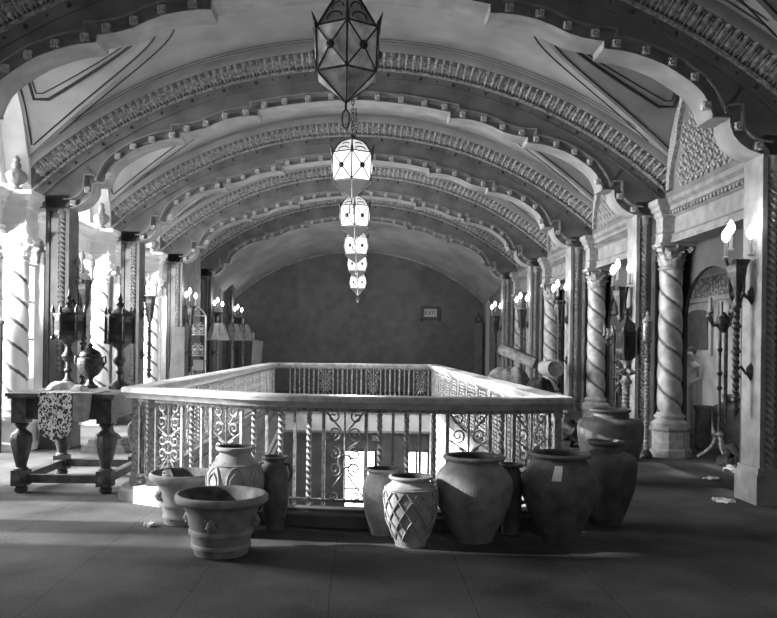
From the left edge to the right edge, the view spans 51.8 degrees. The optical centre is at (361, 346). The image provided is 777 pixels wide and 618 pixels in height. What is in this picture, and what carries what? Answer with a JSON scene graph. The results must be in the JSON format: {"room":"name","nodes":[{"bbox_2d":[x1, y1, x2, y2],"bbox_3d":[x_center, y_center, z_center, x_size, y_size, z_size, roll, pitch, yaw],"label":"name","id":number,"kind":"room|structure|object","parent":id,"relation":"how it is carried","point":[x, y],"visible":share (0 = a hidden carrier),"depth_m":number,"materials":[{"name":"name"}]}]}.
{"room":"ornate upper lobby","nodes":[
{"label":"ornate upper lobby","id":0,"kind":"room"},
{"bbox_2d":[2,248,149,404],"bbox_3d":[-6.296,-1.276,15.075,2.455,5.400,24.191,1,0,2],"label":"wall","id":1,"kind":"structure","parent":0,"point":[85,275],"depth_m":21.07,"materials":[{"name":"white paint"}]},
{"bbox_2d":[0,242,34,378],"bbox_3d":[-7.399,-1.414,17.005,0.050,4.190,2.550,1,0,0],"label":"window","id":2,"kind":"structure","parent":1,"relation":"in","point":[1,247],"depth_m":16.36,"materials":[{"name":"clear glass"}]},
{"bbox_2d":[0,93,222,447],"bbox_3d":[-5.049,-1.400,15.788,1.130,5.678,22.424,1,0,0],"label":"wall","id":3,"kind":"structure","parent":0,"point":[13,139],"depth_m":13.90,"materials":[{"name":"paint"}]},
{"bbox_2d":[234,251,485,391],"bbox_3d":[-0.140,-0.877,27.038,8.621,4.750,0.225,1,0,0],"label":"wall","id":4,"kind":"structure","parent":0,"point":[305,310],"depth_m":26.98,"materials":[{"name":"paint"}]},
{"bbox_2d":[420,306,440,320],"bbox_3d":[2.307,-1.125,26.940,0.700,0.500,0.100,1,0,0],"label":"framed sign","id":5,"kind":"object","parent":4,"relation":"attached to","point":[427,312],"visible":1,"depth_m":26.93,"materials":[{"name":"metal"}]},
{"bbox_2d":[194,410,525,508],"bbox_3d":[-0.289,3.247,13.250,4.100,3.500,13.300,1,0,0],"label":"wall","id":6,"kind":"structure","parent":0,"point":[301,447],"depth_m":19.58,"materials":[{"name":"paint"}]},
{"bbox_2d":[343,450,375,506],"bbox_3d":[-0.062,3.530,19.755,0.810,1.980,0.070,1,0,0],"label":"window","id":7,"kind":"structure","parent":6,"relation":"in","point":[358,479],"depth_m":19.77,"materials":[{"name":"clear glass"}]},
{"bbox_2d":[408,451,428,473],"bbox_3d":[1.337,3.546,19.755,0.610,1.980,0.070,1,0,0],"label":"window","id":8,"kind":"structure","parent":6,"relation":"in","point":[413,455],"depth_m":19.77,"materials":[{"name":"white glass"}]},
{"bbox_2d":[0,390,776,617],"bbox_3d":[-0.168,1.498,14.700,14.300,0.001,25.000,1,0,0],"label":"floor","id":9,"kind":"structure","parent":0,"point":[68,550],"depth_m":5.51,"materials":[{"name":"tile"}]},
{"bbox_2d":[0,321,4,452],"bbox_3d":[-5.137,0.537,10.900,0.480,1.798,0.090,1,0,0],"label":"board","id":10,"kind":"object","parent":9,"relation":"on","point":[1,322],"visible":1,"depth_m":10.90,"materials":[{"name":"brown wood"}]},
{"bbox_2d":[0,189,44,451],"bbox_3d":[-4.866,-0.360,11.270,0.640,3.597,0.640,1,0,0],"label":"twisted column","id":11,"kind":"structure","parent":9,"relation":"on","point":[20,216],"depth_m":11.12,"materials":[{"name":"white stone"}]},
{"bbox_2d":[5,155,27,188],"bbox_3d":[-4.761,-2.400,11.030,0.282,0.480,0.282,1,0,18],"label":"urn","id":12,"kind":"object","parent":11,"relation":"on","point":[15,176],"visible":0.96,"depth_m":10.96,"materials":[{"name":"stone"}]},
{"bbox_2d":[5,169,27,188],"bbox_3d":[-4.763,-2.303,11.030,0.281,0.285,0.281,1,0,-18],"label":"bowl","id":13,"kind":"object","parent":12,"relation":"on","point":[17,177],"depth_m":10.95,"materials":[{"name":"stone"}]},
{"bbox_2d":[39,195,80,448],"bbox_3d":[-4.366,-0.362,11.605,0.440,3.620,0.470,1,0,0],"label":"pier","id":14,"kind":"object","parent":9,"relation":"on","point":[62,223],"visible":0.63,"depth_m":11.46,"materials":[{"name":"stone"}]},
{"bbox_2d":[72,251,95,384],"bbox_3d":[-4.057,-0.389,11.616,0.290,2.000,0.264,1,0,39],"label":"wall sconce","id":15,"kind":"object","parent":14,"relation":"attached to","point":[83,285],"visible":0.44,"depth_m":11.58,"materials":[{"name":"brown metal"}]},
{"bbox_2d":[75,279,91,310],"bbox_3d":[-4.037,-0.729,11.610,0.251,0.500,0.221,1,0,0],"label":"basket","id":16,"kind":"object","parent":15,"relation":"on","point":[83,285],"depth_m":11.56,"materials":[{"name":"grey metal"}]},
{"bbox_2d":[4,387,142,493],"bbox_3d":[-3.002,0.964,8.600,1.090,1.000,1.360,1,0,0],"label":"table","id":17,"kind":"object","parent":9,"relation":"on","point":[110,405],"visible":0.76,"depth_m":8.01,"materials":[{"name":"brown wood"}]},
{"bbox_2d":[38,390,82,444],"bbox_3d":[-3.034,0.709,8.178,0.330,0.510,0.556,1,0,0],"label":"table runner","id":18,"kind":"object","parent":17,"relation":"on","point":[54,407],"visible":0.96,"depth_m":7.90,"materials":[{"name":"fabric"}]},
{"bbox_2d":[46,381,74,389],"bbox_3d":[-3.201,0.407,8.516,0.312,0.088,0.358,1,0,0],"label":"lace cloth","id":19,"kind":"object","parent":17,"relation":"on","point":[56,385],"visible":0.94,"depth_m":8.42,"materials":[{"name":"white fabric"}]},
{"bbox_2d":[50,289,86,384],"bbox_3d":[-3.269,-0.096,8.920,0.382,1.090,0.331,1,0,-17],"label":"lantern","id":20,"kind":"object","parent":17,"relation":"on","point":[68,323],"visible":0.95,"depth_m":8.85,"materials":[{"name":"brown metal"}]},
{"bbox_2d":[74,343,106,388],"bbox_3d":[-2.988,0.202,8.800,0.296,0.500,0.296,1,0,37],"label":"urn","id":21,"kind":"object","parent":17,"relation":"on","point":[90,362],"visible":0.94,"depth_m":8.72,"materials":[{"name":"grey metal"}]},
{"bbox_2d":[73,390,109,422],"bbox_3d":[-2.762,0.602,8.178,0.190,0.290,0.556,1,0,0],"label":"table cloth","id":22,"kind":"object","parent":17,"relation":"on","point":[81,400],"visible":1,"depth_m":7.90,"materials":[{"name":"grey fabric"}]},
{"bbox_2d":[104,291,135,388],"bbox_3d":[-2.699,-0.078,8.920,0.362,1.090,0.313,1,0,0],"label":"lantern","id":23,"kind":"object","parent":17,"relation":"on","point":[119,323],"visible":0.98,"depth_m":8.85,"materials":[{"name":"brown metal"}]},
{"bbox_2d":[82,228,120,425],"bbox_3d":[-4.866,-0.360,14.870,0.640,3.597,0.640,1,0,0],"label":"twisted column","id":24,"kind":"structure","parent":9,"relation":"on","point":[103,247],"depth_m":14.72,"materials":[{"name":"white stone"}]},
{"bbox_2d":[94,203,109,227],"bbox_3d":[-4.761,-2.400,14.630,0.282,0.480,0.282,1,0,18],"label":"urn","id":25,"kind":"object","parent":24,"relation":"on","point":[100,218],"visible":0.99,"depth_m":14.57,"materials":[{"name":"stone"}]},
{"bbox_2d":[94,213,109,227],"bbox_3d":[-4.763,-2.303,14.630,0.281,0.285,0.281,1,0,-18],"label":"bowl","id":26,"kind":"object","parent":25,"relation":"on","point":[101,219],"depth_m":14.54,"materials":[{"name":"stone"}]},
{"bbox_2d":[80,418,130,452],"bbox_3d":[-3.564,1.156,11.300,0.620,0.598,0.620,1,0,0],"label":"column base","id":27,"kind":"object","parent":9,"relation":"on","point":[123,445],"visible":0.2,"depth_m":11.07,"materials":[{"name":"white stone"}]},
{"bbox_2d":[117,231,144,423],"bbox_3d":[-4.366,-0.362,15.205,0.440,3.620,0.470,1,0,0],"label":"pier","id":28,"kind":"object","parent":9,"relation":"on","point":[132,252],"visible":0.66,"depth_m":15.06,"materials":[{"name":"stone"}]},
{"bbox_2d":[140,274,158,378],"bbox_3d":[-4.057,-0.389,15.216,0.290,2.000,0.264,1,0,39],"label":"wall sconce","id":29,"kind":"object","parent":28,"relation":"attached to","point":[149,300],"visible":1,"depth_m":15.18,"materials":[{"name":"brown metal"}]},
{"bbox_2d":[143,295,155,319],"bbox_3d":[-4.037,-0.729,15.210,0.251,0.500,0.221,1,0,0],"label":"basket","id":30,"kind":"object","parent":29,"relation":"on","point":[149,300],"depth_m":15.16,"materials":[{"name":"grey metal"}]},
{"bbox_2d":[144,252,167,405],"bbox_3d":[-4.866,-0.360,18.470,0.640,3.597,0.640,1,0,0],"label":"twisted column","id":31,"kind":"structure","parent":9,"relation":"on","point":[154,266],"depth_m":18.33,"materials":[{"name":"white stone"}]},
{"bbox_2d":[167,327,184,404],"bbox_3d":[-4.166,0.491,17.950,0.400,1.900,0.139,1,0,0],"label":"leaning board","id":32,"kind":"object","parent":9,"relation":"on","point":[177,360],"visible":0.56,"depth_m":17.95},
{"bbox_2d":[167,254,185,378],"bbox_3d":[-4.366,-0.362,18.805,0.440,3.620,0.470,1,0,0],"label":"pier","id":33,"kind":"object","parent":9,"relation":"on","point":[176,271],"visible":0.45,"depth_m":18.66,"materials":[{"name":"stone"}]},
{"bbox_2d":[183,288,196,372],"bbox_3d":[-4.057,-0.389,18.816,0.290,2.000,0.264,1,0,39],"label":"wall sconce","id":34,"kind":"object","parent":33,"relation":"attached to","point":[190,309],"visible":1,"depth_m":18.78,"materials":[{"name":"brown metal"}]},
{"bbox_2d":[185,305,195,324],"bbox_3d":[-4.037,-0.729,18.810,0.251,0.500,0.221,1,0,0],"label":"basket","id":35,"kind":"object","parent":34,"relation":"on","point":[190,309],"depth_m":18.76,"materials":[{"name":"grey metal"}]},
{"bbox_2d":[149,467,206,526],"bbox_3d":[-1.505,1.266,6.740,0.570,0.427,0.570,1,0,-29],"label":"terracotta planter","id":36,"kind":"object","parent":9,"relation":"on","point":[183,478],"visible":0.56,"depth_m":6.58,"materials":[{"name":"grey ceramic"}]},
{"bbox_2d":[189,306,206,375],"bbox_3d":[-3.933,0.235,19.150,0.410,2.431,0.360,1,0,0],"label":"screen","id":37,"kind":"object","parent":9,"relation":"on","point":[204,315],"visible":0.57,"depth_m":19.14,"materials":[{"name":"grey metal"}]},
{"bbox_2d":[193,360,204,374],"bbox_3d":[-3.811,0.878,18.700,0.240,1.148,0.240,1,0,0],"label":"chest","id":38,"kind":"object","parent":9,"relation":"on","point":[198,364],"visible":0.49,"depth_m":18.59,"materials":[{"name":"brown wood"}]},
{"bbox_2d":[200,269,213,373],"bbox_3d":[-4.366,-0.362,22.405,0.440,3.620,0.470,1,0,0],"label":"pier","id":39,"kind":"object","parent":9,"relation":"on","point":[207,282],"visible":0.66,"depth_m":22.27,"materials":[{"name":"stone"}]},
{"bbox_2d":[212,297,223,365],"bbox_3d":[-4.057,-0.389,22.416,0.290,2.000,0.264,1,0,39],"label":"wall sconce","id":40,"kind":"object","parent":39,"relation":"attached to","point":[219,314],"visible":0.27,"depth_m":22.38,"materials":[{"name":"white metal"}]},
{"bbox_2d":[206,316,228,370],"bbox_3d":[-3.534,0.347,19.550,0.552,2.218,0.552,1,0,0],"label":"floor lamp","id":41,"kind":"object","parent":9,"relation":"on","point":[217,331],"visible":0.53,"depth_m":19.41,"materials":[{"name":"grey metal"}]},
{"bbox_2d":[174,485,267,559],"bbox_3d":[-1.015,1.269,5.780,0.670,0.432,0.670,1,0,0],"label":"terracotta planter","id":42,"kind":"object","parent":9,"relation":"on","point":[221,520],"visible":1,"depth_m":5.59,"materials":[{"name":"grey ceramic"}]},
{"bbox_2d":[222,284,233,369],"bbox_3d":[-4.366,-0.362,26.005,0.440,3.620,0.470,1,0,0],"label":"pier","id":43,"kind":"object","parent":9,"relation":"on","point":[228,295],"visible":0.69,"depth_m":25.87,"materials":[{"name":"stone"}]},
{"bbox_2d":[233,304,242,365],"bbox_3d":[-4.057,-0.389,26.016,0.290,2.000,0.264,1,0,39],"label":"wall sconce","id":44,"kind":"object","parent":43,"relation":"attached to","point":[237,319],"visible":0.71,"depth_m":25.98,"materials":[{"name":"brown metal"}]},
{"bbox_2d":[221,317,243,368],"bbox_3d":[-3.274,0.350,20.150,0.552,2.218,0.552,1,0,0],"label":"floor lamp","id":45,"kind":"object","parent":9,"relation":"on","point":[233,330],"visible":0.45,"depth_m":20.01,"materials":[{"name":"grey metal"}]},
{"bbox_2d":[205,444,263,488],"bbox_3d":[-1.014,1.136,6.369,0.467,0.697,0.461,1,0,41],"label":"jar","id":46,"kind":"object","parent":9,"relation":"on","point":[234,464],"visible":0.59,"depth_m":6.23,"materials":[{"name":"ceramic"}]},
{"bbox_2d":[239,319,251,366],"bbox_3d":[-3.094,0.352,20.720,0.552,2.218,0.552,1,0,0],"label":"floor lamp","id":47,"kind":"object","parent":9,"relation":"on","point":[245,329],"visible":0.41,"depth_m":20.60,"materials":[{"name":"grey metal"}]},
{"bbox_2d":[251,332,262,364],"bbox_3d":[-2.733,0.532,20.633,0.340,1.850,0.108,1,0,-11],"label":"screen panel","id":48,"kind":"object","parent":9,"relation":"on","point":[257,345],"visible":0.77,"depth_m":20.59,"materials":[{"name":"metal"}]},
{"bbox_2d":[260,454,292,530],"bbox_3d":[-0.714,1.190,6.560,0.255,0.597,0.250,1,0,-18],"label":"jar","id":49,"kind":"object","parent":9,"relation":"on","point":[277,480],"visible":0.91,"depth_m":6.47,"materials":[{"name":"ceramic"}]},
{"bbox_2d":[118,362,574,530],"bbox_3d":[-0.226,0.951,13.239,4.210,1.087,13.401,1,0,0],"label":"balustrade","id":50,"kind":"object","parent":9,"relation":"on","point":[489,414],"visible":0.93,"depth_m":7.19,"materials":[{"name":"grey stone"}]},
{"bbox_2d":[362,466,400,535],"bbox_3d":[0.165,1.236,6.430,0.330,0.527,0.330,1,0,0],"label":"storage jar","id":51,"kind":"object","parent":9,"relation":"on","point":[374,483],"visible":0.68,"depth_m":6.31,"materials":[{"name":"ceramic"}]},
{"bbox_2d":[383,472,438,547],"bbox_3d":[0.370,1.238,6.080,0.422,0.527,0.423,1,0,0],"label":"jar","id":52,"kind":"object","parent":9,"relation":"on","point":[410,500],"visible":1,"depth_m":5.94,"materials":[{"name":"ceramic"}]},
{"bbox_2d":[434,451,512,543],"bbox_3d":[0.871,1.177,6.260,0.610,0.662,0.610,1,0,0],"label":"jar","id":53,"kind":"object","parent":9,"relation":"on","point":[475,490],"visible":0.99,"depth_m":6.05,"materials":[{"name":"ceramic"}]},
{"bbox_2d":[474,312,482,374],"bbox_3d":[3.878,0.185,26.700,0.260,2.718,0.080,1,0,0],"label":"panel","id":54,"kind":"object","parent":9,"relation":"on","point":[478,325],"visible":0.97,"depth_m":26.66,"materials":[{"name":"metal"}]},
{"bbox_2d":[488,366,529,385],"bbox_3d":[3.061,0.968,16.670,1.445,1.134,1.036,1,0,0],"label":"bundle","id":55,"kind":"object","parent":9,"relation":"on","point":[517,375],"visible":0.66,"depth_m":16.49,"materials":[{"name":"grey fabric"}]},
{"bbox_2d":[497,343,537,368],"bbox_3d":[3.183,0.175,16.355,0.832,0.522,0.235,1,0,28],"label":"roll","id":56,"kind":"object","parent":55,"relation":"on","point":[508,351],"visible":1,"depth_m":16.27,"materials":[{"name":"grey fabric"}]},
{"bbox_2d":[500,462,522,534],"bbox_3d":[1.207,1.228,6.490,0.190,0.567,0.190,1,0,0],"label":"jar","id":57,"kind":"object","parent":9,"relation":"on","point":[510,524],"visible":0.69,"depth_m":6.42,"materials":[{"name":"ceramic"}]},
{"bbox_2d":[500,272,526,366],"bbox_3d":[4.228,-0.259,22.405,0.750,3.620,0.470,1,0,0],"label":"pier","id":58,"kind":"object","parent":9,"relation":"on","point":[507,317],"visible":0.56,"depth_m":22.25,"materials":[{"name":"stone"}]},
{"bbox_2d":[490,301,501,368],"bbox_3d":[3.764,-0.295,22.404,0.297,2.000,0.257,1,0,37],"label":"wall sconce","id":59,"kind":"object","parent":58,"relation":"attached to","point":[495,318],"visible":0.99,"depth_m":22.38,"materials":[{"name":"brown metal"}]},
{"bbox_2d":[492,315,499,331],"bbox_3d":[3.753,-0.635,22.410,0.251,0.500,0.221,1,0,0],"label":"basket","id":60,"kind":"object","parent":59,"relation":"on","point":[495,318],"depth_m":22.36,"materials":[{"name":"grey metal"}]},
{"bbox_2d":[509,272,526,371],"bbox_3d":[4.383,-0.249,22.170,0.640,3.597,0.640,1,0,0],"label":"twisted column","id":61,"kind":"structure","parent":9,"relation":"on","point":[513,275],"depth_m":22.03,"materials":[{"name":"stone"}]},
{"bbox_2d":[525,377,554,425],"bbox_3d":[3.316,1.047,14.917,0.839,0.981,0.742,1,0,0],"label":"bundle","id":62,"kind":"object","parent":9,"relation":"on","point":[542,383],"visible":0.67,"depth_m":14.74,"materials":[{"name":"fabric"}]},
{"bbox_2d":[538,359,563,376],"bbox_3d":[3.504,0.388,14.851,0.308,0.314,0.600,1,0,-5],"label":"roll","id":63,"kind":"object","parent":62,"relation":"on","point":[553,368],"visible":1,"depth_m":14.58,"materials":[{"name":"grey fabric"}]},
{"bbox_2d":[526,258,558,385],"bbox_3d":[4.228,-0.259,18.805,0.750,3.620,0.470,1,0,0],"label":"pier","id":64,"kind":"object","parent":9,"relation":"on","point":[534,333],"visible":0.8,"depth_m":18.65,"materials":[{"name":"stone"}]},
{"bbox_2d":[515,292,528,368],"bbox_3d":[3.764,-0.295,18.803,0.297,2.000,0.257,1,0,37],"label":"wall sconce","id":65,"kind":"object","parent":64,"relation":"attached to","point":[521,313],"visible":0.75,"depth_m":18.78,"materials":[{"name":"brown metal"}]},
{"bbox_2d":[517,309,526,328],"bbox_3d":[3.753,-0.635,18.810,0.251,0.500,0.221,1,0,0],"label":"basket","id":66,"kind":"object","parent":65,"relation":"on","point":[521,313],"depth_m":18.76,"materials":[{"name":"grey metal"}]},
{"bbox_2d":[537,257,564,393],"bbox_3d":[4.383,-0.249,18.570,0.640,3.597,0.640,1,0,0],"label":"twisted column","id":67,"kind":"structure","parent":9,"relation":"on","point":[550,345],"depth_m":18.42,"materials":[{"name":"stone"}]},
{"bbox_2d":[521,449,598,542],"bbox_3d":[1.561,1.175,6.330,0.596,0.682,0.596,1,0,0],"label":"jar","id":68,"kind":"object","parent":9,"relation":"on","point":[559,487],"visible":1,"depth_m":6.13,"materials":[{"name":"ceramic"}]},
{"bbox_2d":[561,419,578,446],"bbox_3d":[3.250,1.327,12.291,0.417,0.423,0.433,1,0,-27],"label":"cloth bundle","id":69,"kind":"object","parent":9,"relation":"on","point":[569,438],"visible":0.74,"depth_m":12.19,"materials":[{"name":"grey fabric"}]},
{"bbox_2d":[562,237,604,423],"bbox_3d":[4.228,-0.259,15.205,0.750,3.620,0.470,1,0,0],"label":"pier","id":70,"kind":"object","parent":9,"relation":"on","point":[576,305],"visible":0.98,"depth_m":15.05,"materials":[{"name":"stone"}]},
{"bbox_2d":[551,280,567,383],"bbox_3d":[3.764,-0.295,15.204,0.297,2.000,0.257,1,0,37],"label":"wall sconce","id":71,"kind":"object","parent":70,"relation":"attached to","point":[559,305],"visible":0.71,"depth_m":15.18,"materials":[{"name":"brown metal"}]},
{"bbox_2d":[553,300,564,324],"bbox_3d":[3.753,-0.635,15.210,0.251,0.500,0.221,1,0,0],"label":"basket","id":72,"kind":"object","parent":71,"relation":"on","point":[559,305],"depth_m":15.16,"materials":[{"name":"grey metal"}]},
{"bbox_2d":[579,235,611,417],"bbox_3d":[4.383,-0.249,14.970,0.640,3.597,0.640,1,0,0],"label":"twisted column","id":73,"kind":"structure","parent":9,"relation":"on","point":[596,278],"depth_m":14.82,"materials":[{"name":"stone"}]},
{"bbox_2d":[602,325,617,407],"bbox_3d":[4.218,0.597,13.331,0.424,1.912,0.429,1,0,-34],"label":"candelabrum","id":74,"kind":"object","parent":9,"relation":"on","point":[608,335],"visible":0.35,"depth_m":13.34,"materials":[{"name":"metal"}]},
{"bbox_2d":[577,407,643,459],"bbox_3d":[2.837,1.118,9.150,0.730,0.828,0.730,1,0,0],"label":"jar","id":75,"kind":"object","parent":9,"relation":"on","point":[605,422],"visible":0.64,"depth_m":8.90,"materials":[{"name":"ceramic"}]},
{"bbox_2d":[584,438,637,526],"bbox_3d":[2.106,1.164,6.920,0.525,0.717,0.525,1,0,0],"label":"jar","id":76,"kind":"object","parent":9,"relation":"on","point":[616,470],"visible":0.86,"depth_m":6.73,"materials":[{"name":"ceramic"}]},
{"bbox_2d":[612,308,641,460],"bbox_3d":[3.614,0.502,10.950,0.408,2.078,0.380,1,0,0],"label":"lantern","id":77,"kind":"object","parent":9,"relation":"on","point":[626,336],"visible":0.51,"depth_m":10.88,"materials":[{"name":"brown metal"}]},
{"bbox_2d":[627,202,659,451],"bbox_3d":[4.228,-0.259,11.605,0.750,3.620,0.470,1,0,0],"label":"pier","id":78,"kind":"object","parent":9,"relation":"on","point":[643,293],"visible":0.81,"depth_m":11.44,"materials":[{"name":"stone"}]},
{"bbox_2d":[610,259,632,395],"bbox_3d":[3.764,-0.295,11.604,0.297,2.000,0.257,1,0,37],"label":"wall sconce","id":79,"kind":"object","parent":78,"relation":"attached to","point":[620,292],"visible":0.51,"depth_m":11.57,"materials":[{"name":"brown metal"}]},
{"bbox_2d":[612,286,628,317],"bbox_3d":[3.753,-0.635,11.610,0.251,0.500,0.221,1,0,0],"label":"basket","id":80,"kind":"object","parent":79,"relation":"on","point":[620,292],"depth_m":11.56,"materials":[{"name":"grey metal"}]},
{"bbox_2d":[627,262,632,284],"bbox_3d":[3.867,-1.064,11.559,0.086,0.320,0.086,1,0,0],"label":"candle","id":81,"kind":"object","parent":79,"relation":"on","point":[629,268],"depth_m":11.54,"materials":[{"name":"wax"}]},
{"bbox_2d":[639,310,653,458],"bbox_3d":[3.964,0.517,11.130,0.180,2.058,0.171,1,0,0],"label":"torchere","id":82,"kind":"object","parent":9,"relation":"on","point":[647,322],"visible":1,"depth_m":11.10,"materials":[{"name":"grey metal"}]},
{"bbox_2d":[648,199,695,458],"bbox_3d":[4.383,-0.249,11.370,0.640,3.597,0.640,1,0,0],"label":"twisted column","id":83,"kind":"structure","parent":9,"relation":"on","point":[670,432],"depth_m":11.22,"materials":[{"name":"stone"}]},
{"bbox_2d":[687,346,702,444],"bbox_3d":[5.334,0.770,12.986,0.463,1.584,0.463,1,0,-32],"label":"statue","id":84,"kind":"object","parent":9,"relation":"on","point":[694,369],"visible":0.52,"depth_m":12.86,"materials":[{"name":"stone"}]},
{"bbox_2d":[693,405,712,448],"bbox_3d":[5.246,1.232,12.300,0.290,0.657,0.290,1,0,0],"label":"vase","id":85,"kind":"object","parent":9,"relation":"on","point":[703,413],"visible":0.89,"depth_m":12.20,"materials":[{"name":"ceramic"}]},
{"bbox_2d":[696,297,739,458],"bbox_3d":[4.927,0.443,10.991,0.509,2.238,0.515,1,0,0],"label":"candelabrum","id":86,"kind":"object","parent":9,"relation":"on","point":[723,321],"visible":0.77,"depth_m":11.00,"materials":[{"name":"metal"}]},
{"bbox_2d":[712,394,739,447],"bbox_3d":[5.507,1.135,11.750,0.680,0.859,0.680,1,0,0],"label":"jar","id":87,"kind":"object","parent":9,"relation":"on","point":[730,429],"visible":0.16,"depth_m":11.54,"materials":[{"name":"ceramic"}]},
{"bbox_2d":[716,443,738,466],"bbox_3d":[4.812,1.407,10.337,0.569,0.312,0.436,1,0,-42],"label":"heap","id":88,"kind":"object","parent":9,"relation":"on","point":[730,456],"visible":0.68,"depth_m":10.30,"materials":[{"name":"grey fabric"}]},
{"bbox_2d":[734,135,776,505],"bbox_3d":[4.228,-0.259,8.005,0.750,3.620,0.470,1,0,0],"label":"pier","id":89,"kind":"object","parent":9,"relation":"on","point":[755,476],"visible":1,"depth_m":7.86,"materials":[{"name":"stone"}]},
{"bbox_2d":[721,220,754,416],"bbox_3d":[3.764,-0.295,8.004,0.297,2.000,0.257,1,0,37],"label":"wall sconce","id":90,"kind":"object","parent":89,"relation":"attached to","point":[736,267],"visible":1,"depth_m":7.98,"materials":[{"name":"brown metal"}]},
{"bbox_2d":[721,228,730,259],"bbox_3d":[3.638,-1.036,8.000,0.086,0.320,0.086,1,0,0],"label":"candle","id":91,"kind":"object","parent":90,"relation":"on","point":[725,236],"depth_m":7.98,"materials":[{"name":"wax"}]},
{"bbox_2d":[727,220,734,250],"bbox_3d":[3.748,-1.135,8.130,0.086,0.320,0.086,1,0,0],"label":"candle","id":92,"kind":"object","parent":90,"relation":"on","point":[730,226],"depth_m":8.11,"materials":[{"name":"wax"}]},
{"bbox_2d":[725,258,748,304],"bbox_3d":[3.753,-0.635,8.010,0.251,0.500,0.221,1,0,0],"label":"basket","id":93,"kind":"object","parent":90,"relation":"on","point":[736,267],"depth_m":7.96,"materials":[{"name":"grey metal"}]},
{"bbox_2d":[746,224,754,255],"bbox_3d":[3.867,-1.064,7.959,0.086,0.320,0.086,1,0,0],"label":"candle","id":94,"kind":"object","parent":90,"relation":"on","point":[750,232],"depth_m":7.94,"materials":[{"name":"wax"}]},
{"bbox_2d":[17,0,776,302],"bbox_3d":[-0.115,-2.899,15.795,9.160,2.766,22.410,1,0,0],"label":"ceiling","id":95,"kind":"structure","parent":0,"point":[49,103],"depth_m":10.90,"materials":[{"name":"paint"}]},
{"bbox_2d":[21,39,667,218],"bbox_3d":[-0.113,-3.117,11.416,9.874,2.370,0.748,1,0,0],"label":"rib","id":96,"kind":"object","parent":95,"relation":"attached to","point":[206,99],"visible":0.94,"depth_m":11.40,"materials":[{"name":"paint"}]},
{"bbox_2d":[311,0,382,128],"bbox_3d":[-0.109,-3.011,6.100,0.543,2.705,0.618,1,0,-2],"label":"hanging lantern","id":97,"kind":"object","parent":95,"relation":"hanging from","point":[346,54],"visible":1,"depth_m":5.94,"materials":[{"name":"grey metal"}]},
{"bbox_2d":[104,114,592,248],"bbox_3d":[-0.113,-3.117,15.016,9.874,2.370,0.748,1,0,0],"label":"rib","id":98,"kind":"object","parent":95,"relation":"attached to","point":[472,162],"visible":0.96,"depth_m":15.00,"materials":[{"name":"paint"}]},
{"bbox_2d":[149,165,547,266],"bbox_3d":[-0.113,-3.117,18.616,9.874,2.370,0.748,1,0,0],"label":"rib","id":99,"kind":"object","parent":95,"relation":"attached to","point":[192,231],"visible":0.91,"depth_m":18.60,"materials":[{"name":"paint"}]},
{"bbox_2d":[329,99,374,215],"bbox_3d":[-0.110,-2.921,9.600,0.543,2.703,0.618,1,0,0],"label":"hanging lantern","id":100,"kind":"object","parent":95,"relation":"hanging from","point":[352,168],"visible":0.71,"depth_m":9.43,"materials":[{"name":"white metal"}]},
{"bbox_2d":[338,108,370,251],"bbox_3d":[-0.110,-2.905,13.100,0.543,2.703,0.618,1,0,0],"label":"hanging lantern","id":101,"kind":"object","parent":95,"relation":"hanging from","point":[355,225],"visible":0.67,"depth_m":12.93,"materials":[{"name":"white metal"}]},
{"bbox_2d":[343,232,368,273],"bbox_3d":[-0.111,-2.865,16.600,0.543,2.703,0.618,1,0,0],"label":"hanging lantern","id":102,"kind":"object","parent":95,"relation":"hanging from","point":[361,242],"visible":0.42,"depth_m":16.43,"materials":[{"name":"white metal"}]},
{"bbox_2d":[346,254,367,286],"bbox_3d":[-0.111,-2.856,20.100,0.543,2.703,0.618,1,0,0],"label":"lantern","id":103,"kind":"object","parent":95,"relation":"hanging from","point":[362,265],"visible":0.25,"depth_m":19.94,"materials":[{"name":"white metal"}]},
{"bbox_2d":[349,274,366,300],"bbox_3d":[-0.113,-2.675,23.600,0.543,2.703,0.618,1,0,0],"label":"hanging lantern","id":104,"kind":"object","parent":95,"relation":"hanging from","point":[361,283],"visible":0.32,"depth_m":23.43,"materials":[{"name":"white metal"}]},
{"bbox_2d":[199,199,516,279],"bbox_3d":[-0.113,-3.117,22.216,9.874,2.370,0.748,1,0,0],"label":"rib","id":105,"kind":"object","parent":95,"relation":"attached to","point":[222,249],"visible":0.74,"depth_m":22.21,"materials":[{"name":"paint"}]},
{"bbox_2d":[0,0,776,162],"bbox_3d":[-0.113,-3.117,7.816,9.874,2.370,0.748,1,0,0],"label":"rib","id":106,"kind":"object","parent":95,"relation":"attached to","point":[722,65],"visible":1,"depth_m":7.82,"materials":[{"name":"paint"}]},
{"bbox_2d":[489,97,744,461],"bbox_3d":[4.484,-1.145,15.780,0.540,5.397,22.441,1,0,0],"label":"wall","id":107,"kind":"structure","parent":0,"point":[705,186],"depth_m":10.76,"materials":[{"name":"paint"}]},
{"bbox_2d":[561,266,740,433],"bbox_3d":[6.416,-0.073,15.000,0.170,3.300,24.000,1,0,0],"label":"wall","id":108,"kind":"structure","parent":0,"point":[713,282],"depth_m":14.59,"materials":[{"name":"paint"}]},
{"bbox_2d":[687,303,712,355],"bbox_3d":[6.364,-0.334,15.150,0.060,0.980,1.160,1,0,0],"label":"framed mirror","id":109,"kind":"object","parent":108,"relation":"attached to","point":[700,331],"visible":0.74,"depth_m":14.99,"materials":[{"name":"mirror"}]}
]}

